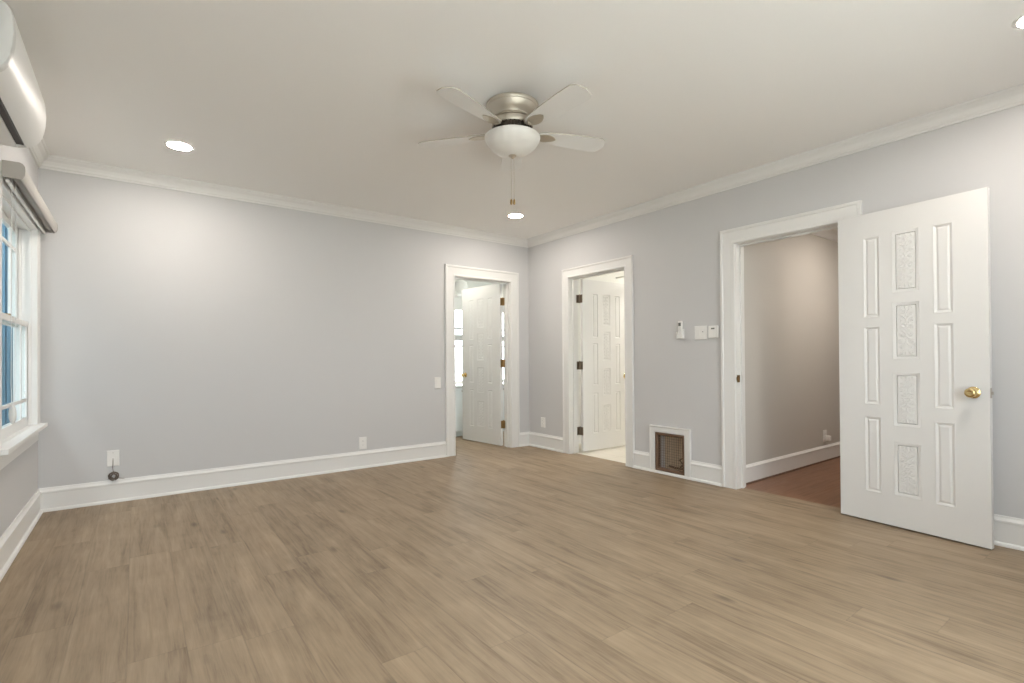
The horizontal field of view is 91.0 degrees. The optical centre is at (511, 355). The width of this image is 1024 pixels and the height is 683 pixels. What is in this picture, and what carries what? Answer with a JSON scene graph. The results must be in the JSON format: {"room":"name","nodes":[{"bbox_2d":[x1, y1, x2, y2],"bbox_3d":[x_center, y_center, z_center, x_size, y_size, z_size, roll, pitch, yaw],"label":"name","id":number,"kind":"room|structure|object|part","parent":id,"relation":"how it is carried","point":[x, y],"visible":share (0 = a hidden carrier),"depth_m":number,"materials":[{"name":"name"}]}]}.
{"room":"empty bedroom","nodes":[
{"label":"empty bedroom","id":0,"kind":"room"},
{"bbox_2d":[0,145,37,536],"bbox_3d":[-1.823,-0.188,1.408,0.098,2.596,5.550,0,-1,-37],"label":"wall","id":1,"kind":"structure","parent":0,"point":[19,478],"depth_m":3.04,"materials":[{"name":"grey paint"}]},
{"bbox_2d":[0,489,42,581],"bbox_3d":[-1.809,1.024,1.498,0.030,0.172,5.400,0,-1,-37],"label":"baseboard","id":2,"kind":"structure","parent":1,"relation":"attached to","point":[17,533],"depth_m":2.96,"materials":[{"name":"white paint"}]},
{"bbox_2d":[0,1,45,147],"bbox_3d":[-2.218,-1.186,2.186,0.202,0.293,0.850,0,-1,-37],"label":"air conditioner","id":3,"kind":"object","parent":1,"relation":"attached to","point":[22,105],"visible":1,"depth_m":2.14,"materials":[{"name":"white plastic"}]},
{"bbox_2d":[0,159,47,469],"bbox_3d":[-2.987,-0.197,2.994,0.192,1.570,1.387,0,-1,-37],"label":"window","id":4,"kind":"structure","parent":1,"relation":"in","point":[15,438],"depth_m":3.39,"materials":[{"name":"white paint"}]},
{"bbox_3d":[-3.027,-0.535,2.960,0.025,0.678,1.142,0,-1,-37],"label":"sash","id":5,"kind":"part","parent":4,"relation":"part of","materials":[{"name":"white paint"}]},
{"bbox_3d":[-2.987,0.117,2.982,0.032,0.712,1.142,0,-1,-37],"label":"sash","id":6,"kind":"part","parent":4,"relation":"part of","materials":[{"name":"white paint"}]},
{"bbox_3d":[-3.009,-0.196,2.970,0.128,1.377,1.174,0,-1,-37],"label":"frame","id":7,"kind":"part","parent":4,"relation":"part of","materials":[{"name":"white paint"}]},
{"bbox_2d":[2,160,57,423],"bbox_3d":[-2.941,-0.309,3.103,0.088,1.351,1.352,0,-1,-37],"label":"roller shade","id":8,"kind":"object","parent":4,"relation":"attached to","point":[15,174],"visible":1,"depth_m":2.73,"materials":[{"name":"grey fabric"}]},
{"bbox_3d":[-2.639,-0.326,2.665,0.008,1.221,0.105,0,-1,-37],"label":"pull cord","id":9,"kind":"part","parent":8,"relation":"part of","materials":[{"name":"white plastic"}]},
{"bbox_2d":[38,168,528,488],"bbox_3d":[-1.694,-0.163,5.050,4.665,2.596,0.130,0,-1,-37],"label":"wall","id":10,"kind":"structure","parent":0,"point":[180,331],"depth_m":4.39,"materials":[{"name":"grey paint"}]},
{"bbox_2d":[107,450,118,466],"bbox_3d":[-3.094,0.795,3.905,0.078,0.124,0.010,0,-1,-37],"label":"wall jack","id":11,"kind":"object","parent":10,"relation":"attached to","point":[112,455],"visible":1,"depth_m":3.90,"materials":[{"name":"white plastic"}]},
{"bbox_2d":[108,466,119,480],"bbox_3d":[-3.067,0.881,3.903,0.101,0.170,0.028,0,-1,-37],"label":"cable","id":12,"kind":"object","parent":11,"relation":"hanging from","point":[111,478],"visible":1,"depth_m":3.89,"materials":[{"name":"brown plastic"}]},
{"bbox_2d":[39,432,528,512],"bbox_3d":[-1.599,1.048,5.006,4.567,0.172,0.030,0,-1,-37],"label":"baseboard","id":13,"kind":"structure","parent":10,"relation":"attached to","point":[56,498],"depth_m":4.35,"materials":[{"name":"white paint"}]},
{"bbox_2d":[359,437,366,449],"bbox_3d":[-1.508,0.884,5.090,0.078,0.122,0.008,0,-1,-37],"label":"wall outlet","id":14,"kind":"object","parent":10,"relation":"attached to","point":[362,440],"visible":1,"depth_m":5.09,"materials":[{"name":"white plastic"}]},
{"bbox_2d":[434,377,440,388],"bbox_3d":[-0.826,0.303,5.605,0.078,0.124,0.010,0,-1,-37],"label":"light switch","id":15,"kind":"object","parent":10,"relation":"attached to","point":[437,380],"visible":1,"depth_m":5.60,"materials":[{"name":"white plastic"}]},
{"bbox_2d":[444,264,519,456],"bbox_3d":[-0.369,0.051,6.021,1.040,2.165,0.155,0,-1,-37],"label":"door frame","id":16,"kind":"structure","parent":10,"relation":"attached to","point":[510,280],"depth_m":6.20,"materials":[{"name":"white paint"}]},
{"bbox_2d":[461,284,504,445],"bbox_3d":[-0.388,0.110,6.580,0.161,2.030,0.833,0,-1,-43],"label":"door","id":17,"kind":"structure","parent":10,"relation":"in","point":[483,362],"depth_m":6.54,"materials":[{"name":"white paint"}]},
{"bbox_3d":[-0.530,-0.478,6.733,0.038,0.538,0.102,0,-1,-43],"label":"raised panel","id":18,"kind":"part","parent":17,"relation":"part of","materials":[{"name":"white paint"}]},
{"bbox_3d":[-0.526,0.104,6.729,0.038,0.518,0.102,0,-1,-43],"label":"raised panel","id":19,"kind":"part","parent":17,"relation":"part of","materials":[{"name":"white paint"}]},
{"bbox_3d":[-0.523,0.688,6.725,0.038,0.502,0.102,0,-1,-43],"label":"raised panel","id":20,"kind":"part","parent":17,"relation":"part of","materials":[{"name":"white paint"}]},
{"bbox_3d":[-0.402,-0.557,6.595,0.038,0.398,0.153,0,-1,-43],"label":"carved panel","id":21,"kind":"part","parent":17,"relation":"part of","materials":[{"name":"white paint"}]},
{"bbox_3d":[-0.399,-0.117,6.591,0.038,0.370,0.153,0,-1,-43],"label":"carved panel","id":22,"kind":"part","parent":17,"relation":"part of","materials":[{"name":"white paint"}]},
{"bbox_3d":[-0.396,0.317,6.588,0.038,0.350,0.153,0,-1,-43],"label":"carved panel","id":23,"kind":"part","parent":17,"relation":"part of","materials":[{"name":"white paint"}]},
{"bbox_3d":[-0.394,0.757,6.585,0.038,0.349,0.153,0,-1,-43],"label":"carved panel","id":24,"kind":"part","parent":17,"relation":"part of","materials":[{"name":"white paint"}]},
{"bbox_3d":[-0.273,-0.481,6.455,0.038,0.538,0.102,0,-1,-43],"label":"raised panel","id":25,"kind":"part","parent":17,"relation":"part of","materials":[{"name":"white paint"}]},
{"bbox_3d":[-0.269,0.101,6.451,0.038,0.518,0.102,0,-1,-43],"label":"raised panel","id":26,"kind":"part","parent":17,"relation":"part of","materials":[{"name":"white paint"}]},
{"bbox_3d":[-0.265,0.685,6.447,0.038,0.502,0.102,0,-1,-43],"label":"raised panel","id":27,"kind":"part","parent":17,"relation":"part of","materials":[{"name":"white paint"}]},
{"bbox_2d":[29,83,1023,247],"bbox_3d":[-0.007,-1.442,2.873,4.567,0.090,5.400,0,-1,-37],"label":"trim","id":28,"kind":"structure","parent":10,"relation":"attached to","point":[1013,96],"depth_m":4.06,"materials":[{"name":"white paint"}]},
{"bbox_2d":[455,279,503,383],"bbox_3d":[-1.152,-0.071,7.595,3.250,2.440,0.120,0,-1,-37],"label":"wall","id":29,"kind":"structure","parent":0,"point":[470,284],"depth_m":7.96,"materials":[{"name":"white paint"}]},
{"bbox_2d":[455,280,466,295],"bbox_3d":[-0.778,-1.030,7.686,0.196,0.245,0.198,0,-1,-37],"label":"wall lamp","id":30,"kind":"object","parent":29,"relation":"attached to","point":[460,285],"visible":0.71,"depth_m":7.61,"materials":[{"name":"white plastic"}]},
{"bbox_2d":[455,295,503,382],"bbox_3d":[-0.628,-0.254,7.938,1.800,1.335,0.160,0,-1,-37],"label":"window","id":31,"kind":"structure","parent":29,"relation":"in","point":[458,299],"depth_m":7.78,"materials":[{"name":"white paint"}]},
{"bbox_2d":[0,436,1023,682],"bbox_3d":[0.934,1.145,4.607,8.187,0.060,7.140,0,-1,-37],"label":"floor","id":32,"kind":"structure","parent":0,"point":[485,562],"depth_m":2.42,"materials":[{"name":"brown wood"}]},
{"bbox_2d":[0,0,1023,238],"bbox_3d":[-0.010,-1.537,2.860,4.847,0.100,5.680,0,-1,-37],"label":"ceiling","id":33,"kind":"structure","parent":0,"point":[333,102],"depth_m":2.75,"materials":[{"name":"white paint"}]},
{"bbox_2d":[164,140,194,150],"bbox_3d":[-2.322,-1.464,3.516,0.180,0.008,0.180,0,-1,-37],"label":"recessed light","id":34,"kind":"object","parent":33,"relation":"in","point":[174,144],"visible":1,"depth_m":3.50,"materials":[{"name":"white plastic"}]},
{"bbox_2d":[418,84,604,204],"bbox_3d":[0.033,-1.192,2.948,1.164,0.591,1.123,0,-1,-37],"label":"ceiling fan","id":35,"kind":"object","parent":33,"relation":"hanging from","point":[512,116],"visible":1,"depth_m":2.87,"materials":[{"name":"white wood"}]},
{"bbox_3d":[-0.360,-1.321,3.099,0.458,0.029,0.144,0,0,17],"label":"fan blade","id":36,"kind":"part","parent":35,"relation":"part of","materials":[{"name":"white wood"}]},
{"bbox_3d":[-0.215,-1.324,2.677,0.144,0.029,0.458,-1,0,35],"label":"fan blade","id":37,"kind":"part","parent":35,"relation":"part of","materials":[{"name":"white wood"}]},
{"bbox_3d":[-0.004,-1.321,3.367,0.144,0.029,0.458,0,0,-1],"label":"fan blade","id":38,"kind":"part","parent":35,"relation":"part of","materials":[{"name":"white"}]},
{"bbox_3d":[0.003,-1.242,2.987,0.331,0.113,0.331,0,-1,-37],"label":"lamp shade","id":39,"kind":"part","parent":35,"relation":"part of","materials":[{"name":"white glass"}]},
{"bbox_3d":[0.230,-1.327,2.685,0.144,0.029,0.458,0,-1,-37],"label":"fan blade","id":40,"kind":"part","parent":35,"relation":"part of","materials":[{"name":"white wood"}]},
{"bbox_3d":[0.361,-1.325,3.111,0.458,0.029,0.144,0,0,-19],"label":"fan blade","id":41,"kind":"part","parent":35,"relation":"part of","materials":[{"name":"white wood"}]},
{"bbox_2d":[507,213,523,217],"bbox_3d":[0.037,-1.466,5.279,0.180,0.008,0.180,0,-1,-37],"label":"recessed light","id":42,"kind":"object","parent":33,"relation":"in","point":[512,215],"visible":1,"depth_m":5.25,"materials":[{"name":"white plastic"}]},
{"bbox_2d":[1011,13,1023,28],"bbox_3d":[2.338,-1.502,2.229,0.180,0.008,0.180,0,-1,-37],"label":"recessed light","id":43,"kind":"object","parent":33,"relation":"in","point":[1018,23],"visible":1,"depth_m":2.27,"materials":[{"name":"white plastic"}]},
{"bbox_2d":[578,271,623,442],"bbox_3d":[1.512,-0.091,7.020,2.569,2.440,0.050,0,-1,-37],"label":"wall","id":44,"kind":"structure","parent":0,"point":[611,277],"depth_m":6.52,"materials":[{"name":"white paint"}]},
{"bbox_2d":[528,104,1023,518],"bbox_3d":[1.887,-0.191,4.262,0.130,2.596,5.680,0,-1,-37],"label":"wall","id":45,"kind":"structure","parent":0,"point":[675,250],"depth_m":4.33,"materials":[{"name":"grey paint"}]},
{"bbox_2d":[541,417,544,427],"bbox_3d":[0.379,0.817,6.167,0.008,0.122,0.078,0,-1,-37],"label":"wall outlet","id":46,"kind":"object","parent":45,"relation":"attached to","point":[542,418],"visible":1,"depth_m":6.17,"materials":[{"name":"white plastic"}]},
{"bbox_2d":[562,255,634,467],"bbox_3d":[0.954,0.059,5.490,0.155,2.124,1.036,0,-1,-37],"label":"door frame","id":47,"kind":"structure","parent":45,"relation":"attached to","point":[570,277],"depth_m":5.78,"materials":[{"name":"white paint"}]},
{"bbox_2d":[576,279,624,450],"bbox_3d":[1.117,0.108,6.054,0.833,1.994,0.161,0,-1,-36],"label":"door","id":48,"kind":"structure","parent":45,"relation":"in","point":[601,365],"depth_m":6.00,"materials":[{"name":"white paint"}]},
{"bbox_3d":[0.971,-0.472,5.956,0.102,0.528,0.038,0,-1,-36],"label":"raised panel","id":49,"kind":"part","parent":48,"relation":"part of","materials":[{"name":"white paint"}]},
{"bbox_3d":[0.975,0.100,5.952,0.102,0.509,0.038,0,-1,-36],"label":"raised panel","id":50,"kind":"part","parent":48,"relation":"part of","materials":[{"name":"white paint"}]},
{"bbox_3d":[0.979,0.673,5.948,0.102,0.493,0.038,0,-1,-36],"label":"raised panel","id":51,"kind":"part","parent":48,"relation":"part of","materials":[{"name":"white paint"}]},
{"bbox_3d":[1.125,-0.548,6.067,0.153,0.391,0.038,0,-1,-36],"label":"carved panel","id":52,"kind":"part","parent":48,"relation":"part of","materials":[{"name":"white paint"}]},
{"bbox_3d":[1.127,-0.116,6.064,0.153,0.363,0.038,0,-1,-36],"label":"carved panel","id":53,"kind":"part","parent":48,"relation":"part of","materials":[{"name":"white paint"}]},
{"bbox_3d":[1.130,0.310,6.061,0.153,0.344,0.038,0,-1,-36],"label":"carved panel","id":54,"kind":"part","parent":48,"relation":"part of","materials":[{"name":"white paint"}]},
{"bbox_3d":[1.133,0.743,6.058,0.153,0.343,0.038,0,-1,-36],"label":"carved panel","id":55,"kind":"part","parent":48,"relation":"part of","materials":[{"name":"white paint"}]},
{"bbox_3d":[1.279,-0.472,6.177,0.102,0.528,0.038,0,-1,-36],"label":"raised panel","id":56,"kind":"part","parent":48,"relation":"part of","materials":[{"name":"white paint"}]},
{"bbox_3d":[1.282,0.100,6.173,0.102,0.509,0.038,0,-1,-36],"label":"raised panel","id":57,"kind":"part","parent":48,"relation":"part of","materials":[{"name":"white paint"}]},
{"bbox_3d":[1.286,0.673,6.169,0.102,0.493,0.038,0,-1,-36],"label":"raised panel","id":58,"kind":"part","parent":48,"relation":"part of","materials":[{"name":"white paint"}]},
{"bbox_2d":[655,432,683,475],"bbox_3d":[1.567,0.912,4.767,0.260,0.400,0.341,0,-1,-37],"label":"air vent","id":59,"kind":"object","parent":45,"relation":"in","point":[674,444],"visible":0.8,"depth_m":4.80,"materials":[{"name":"brown metal"}]},
{"bbox_2d":[649,425,691,479],"bbox_3d":[1.467,0.889,4.692,0.030,0.448,0.445,0,-1,-37],"label":"trim","id":60,"kind":"structure","parent":45,"relation":"attached to","point":[652,428],"depth_m":4.65,"materials":[{"name":"white paint"}]},
{"bbox_2d":[676,321,683,338],"bbox_3d":[1.537,-0.237,4.597,0.030,0.160,0.068,0,-1,-37],"label":"remote","id":61,"kind":"object","parent":45,"relation":"attached to","point":[680,334],"visible":1,"depth_m":4.58,"materials":[{"name":"white plastic"}]},
{"bbox_2d":[695,325,706,339],"bbox_3d":[1.665,-0.203,4.442,0.010,0.122,0.122,0,-1,-37],"label":"light switch","id":62,"kind":"object","parent":45,"relation":"attached to","point":[700,331],"visible":1,"depth_m":4.44,"materials":[{"name":"white plastic"}]},
{"bbox_2d":[708,325,718,337],"bbox_3d":[1.735,-0.207,4.338,0.022,0.104,0.088,0,-1,-37],"label":"thermostat","id":63,"kind":"object","parent":45,"relation":"attached to","point":[713,331],"visible":1,"depth_m":4.33,"materials":[{"name":"white plastic"}]},
{"bbox_2d":[529,431,1023,550],"bbox_3d":[1.825,1.021,4.213,0.030,0.172,5.400,0,-1,-37],"label":"baseboard","id":64,"kind":"structure","parent":45,"relation":"attached to","point":[1008,531],"depth_m":4.36,"materials":[{"name":"white paint"}]},
{"bbox_2d":[720,200,861,488],"bbox_3d":[2.143,0.020,3.900,0.155,2.165,1.042,0,-1,-37],"label":"door frame","id":65,"kind":"structure","parent":45,"relation":"attached to","point":[733,241],"depth_m":4.20,"materials":[{"name":"white paint"}]},
{"bbox_2d":[838,187,993,548],"bbox_3d":[2.487,0.070,3.166,0.161,2.030,0.806,0,0,-31],"label":"door","id":66,"kind":"structure","parent":45,"relation":"in","point":[915,338],"depth_m":3.10,"materials":[{"name":"white paint"}]},
{"bbox_3d":[2.386,-0.518,3.332,0.038,0.538,0.102,0,0,-31],"label":"raised panel","id":67,"kind":"part","parent":66,"relation":"part of","materials":[{"name":"white paint"}]},
{"bbox_3d":[2.390,0.064,3.328,0.038,0.518,0.102,0,0,-31],"label":"raised panel","id":68,"kind":"part","parent":66,"relation":"part of","materials":[{"name":"white paint"}]},
{"bbox_3d":[2.394,0.648,3.324,0.038,0.502,0.102,0,0,-31],"label":"raised panel","id":69,"kind":"part","parent":66,"relation":"part of","materials":[{"name":"white paint"}]},
{"bbox_3d":[2.483,-0.598,3.170,0.038,0.398,0.153,0,0,-31],"label":"carved panel","id":70,"kind":"part","parent":66,"relation":"part of","materials":[{"name":"white paint"}]},
{"bbox_3d":[2.486,-0.158,3.167,0.038,0.370,0.153,0,0,-31],"label":"carved panel","id":71,"kind":"part","parent":66,"relation":"part of","materials":[{"name":"white paint"}]},
{"bbox_3d":[2.489,0.276,3.164,0.038,0.350,0.153,0,0,-31],"label":"carved panel","id":72,"kind":"part","parent":66,"relation":"part of","materials":[{"name":"white paint"}]},
{"bbox_3d":[2.492,0.717,3.160,0.038,0.349,0.153,0,0,-31],"label":"carved panel","id":73,"kind":"part","parent":66,"relation":"part of","materials":[{"name":"white paint"}]},
{"bbox_3d":[2.582,-0.521,3.007,0.038,0.538,0.102,0,0,-31],"label":"raised panel","id":74,"kind":"part","parent":66,"relation":"part of","materials":[{"name":"white paint"}]},
{"bbox_3d":[2.585,0.061,3.003,0.038,0.518,0.102,0,0,-31],"label":"raised panel","id":75,"kind":"part","parent":66,"relation":"part of","materials":[{"name":"white paint"}]},
{"bbox_3d":[2.589,0.645,2.998,0.038,0.502,0.102,0,0,-31],"label":"raised panel","id":76,"kind":"part","parent":66,"relation":"part of","materials":[{"name":"white paint"}]},
{"bbox_3d":[2.612,0.210,2.862,0.062,0.067,0.067,0,0,-31],"label":"knob","id":77,"kind":"part","parent":66,"relation":"part of","materials":[{"name":"gold metal"}]},
{"bbox_2d":[744,234,839,464],"bbox_3d":[3.303,-0.114,5.375,3.469,2.440,0.080,0,-1,-37],"label":"wall","id":78,"kind":"structure","parent":0,"point":[792,388],"depth_m":4.88,"materials":[{"name":"grey paint"}]},
{"bbox_2d":[746,442,839,484],"bbox_3d":[3.341,1.024,5.325,3.469,0.162,0.024,0,-1,-37],"label":"baseboard","id":79,"kind":"structure","parent":78,"relation":"attached to","point":[762,469],"depth_m":4.81,"materials":[{"name":"white paint"}]},
{"bbox_2d":[823,430,826,441],"bbox_3d":[3.299,0.844,5.306,0.078,0.122,0.008,0,-1,-37],"label":"wall outlet","id":80,"kind":"object","parent":78,"relation":"attached to","point":[824,431],"visible":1,"depth_m":5.29,"materials":[{"name":"white plastic"}]},
{"bbox_2d":[825,435,830,440],"bbox_3d":[3.316,0.864,5.283,0.048,0.050,0.048,0,-1,-37],"label":"power adapter","id":81,"kind":"object","parent":80,"relation":"attached to","point":[827,438],"visible":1,"depth_m":5.26,"materials":[{"name":"white plastic"}]},
{"bbox_2d":[813,230,837,241],"bbox_3d":[3.340,-1.292,5.325,3.469,0.084,0.066,0,-1,-37],"label":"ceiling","id":82,"kind":"structure","parent":78,"relation":"attached to","point":[832,235],"depth_m":5.36,"materials":[{"name":"white paint"}]},
{"bbox_3d":[0.201,1.171,7.523,1.170,0.060,1.590,0,-1,-37],"label":"floor","id":83,"kind":"structure","parent":0,"visible":0},
{"bbox_2d":[455,386,503,436],"bbox_3d":[-0.543,0.800,7.575,1.400,0.690,0.614,0,-1,-37],"label":"base cabinet","id":84,"kind":"object","parent":83,"relation":"on","point":[458,391],"visible":0.11,"depth_m":7.09,"materials":[{"name":"white"}]},
{"bbox_3d":[-0.803,0.763,7.045,0.340,0.590,0.018,0,-1,-37],"label":"cabinet door","id":85,"kind":"part","parent":84,"relation":"part of","materials":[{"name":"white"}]},
{"bbox_2d":[455,382,503,387],"bbox_3d":[-0.551,0.440,7.585,1.440,0.032,0.605,0,-1,-37],"label":"countertop","id":86,"kind":"structure","parent":84,"relation":"on","point":[458,385],"depth_m":7.14,"materials":[{"name":"grey"}]},
{"bbox_3d":[-0.242,0.763,7.464,0.340,0.590,0.018,0,-1,-37],"label":"cabinet door","id":87,"kind":"part","parent":84,"relation":"part of","materials":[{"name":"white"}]},
{"label":"outside","id":88,"kind":"structure","parent":0,"visible":0},
{"bbox_3d":[1.722,1.809,4.377,50.000,0.100,55.000,0,-1,-37],"label":"ground","id":89,"kind":"structure","parent":88,"visible":0},
{"bbox_2d":[2,223,12,425],"bbox_3d":[-5.132,-0.400,4.275,1.500,4.400,0.100,0,-1,-37],"label":"wall","id":90,"kind":"structure","parent":89,"relation":"on","point":[7,373],"depth_m":4.61,"materials":[{"name":"paint"}]}
]}

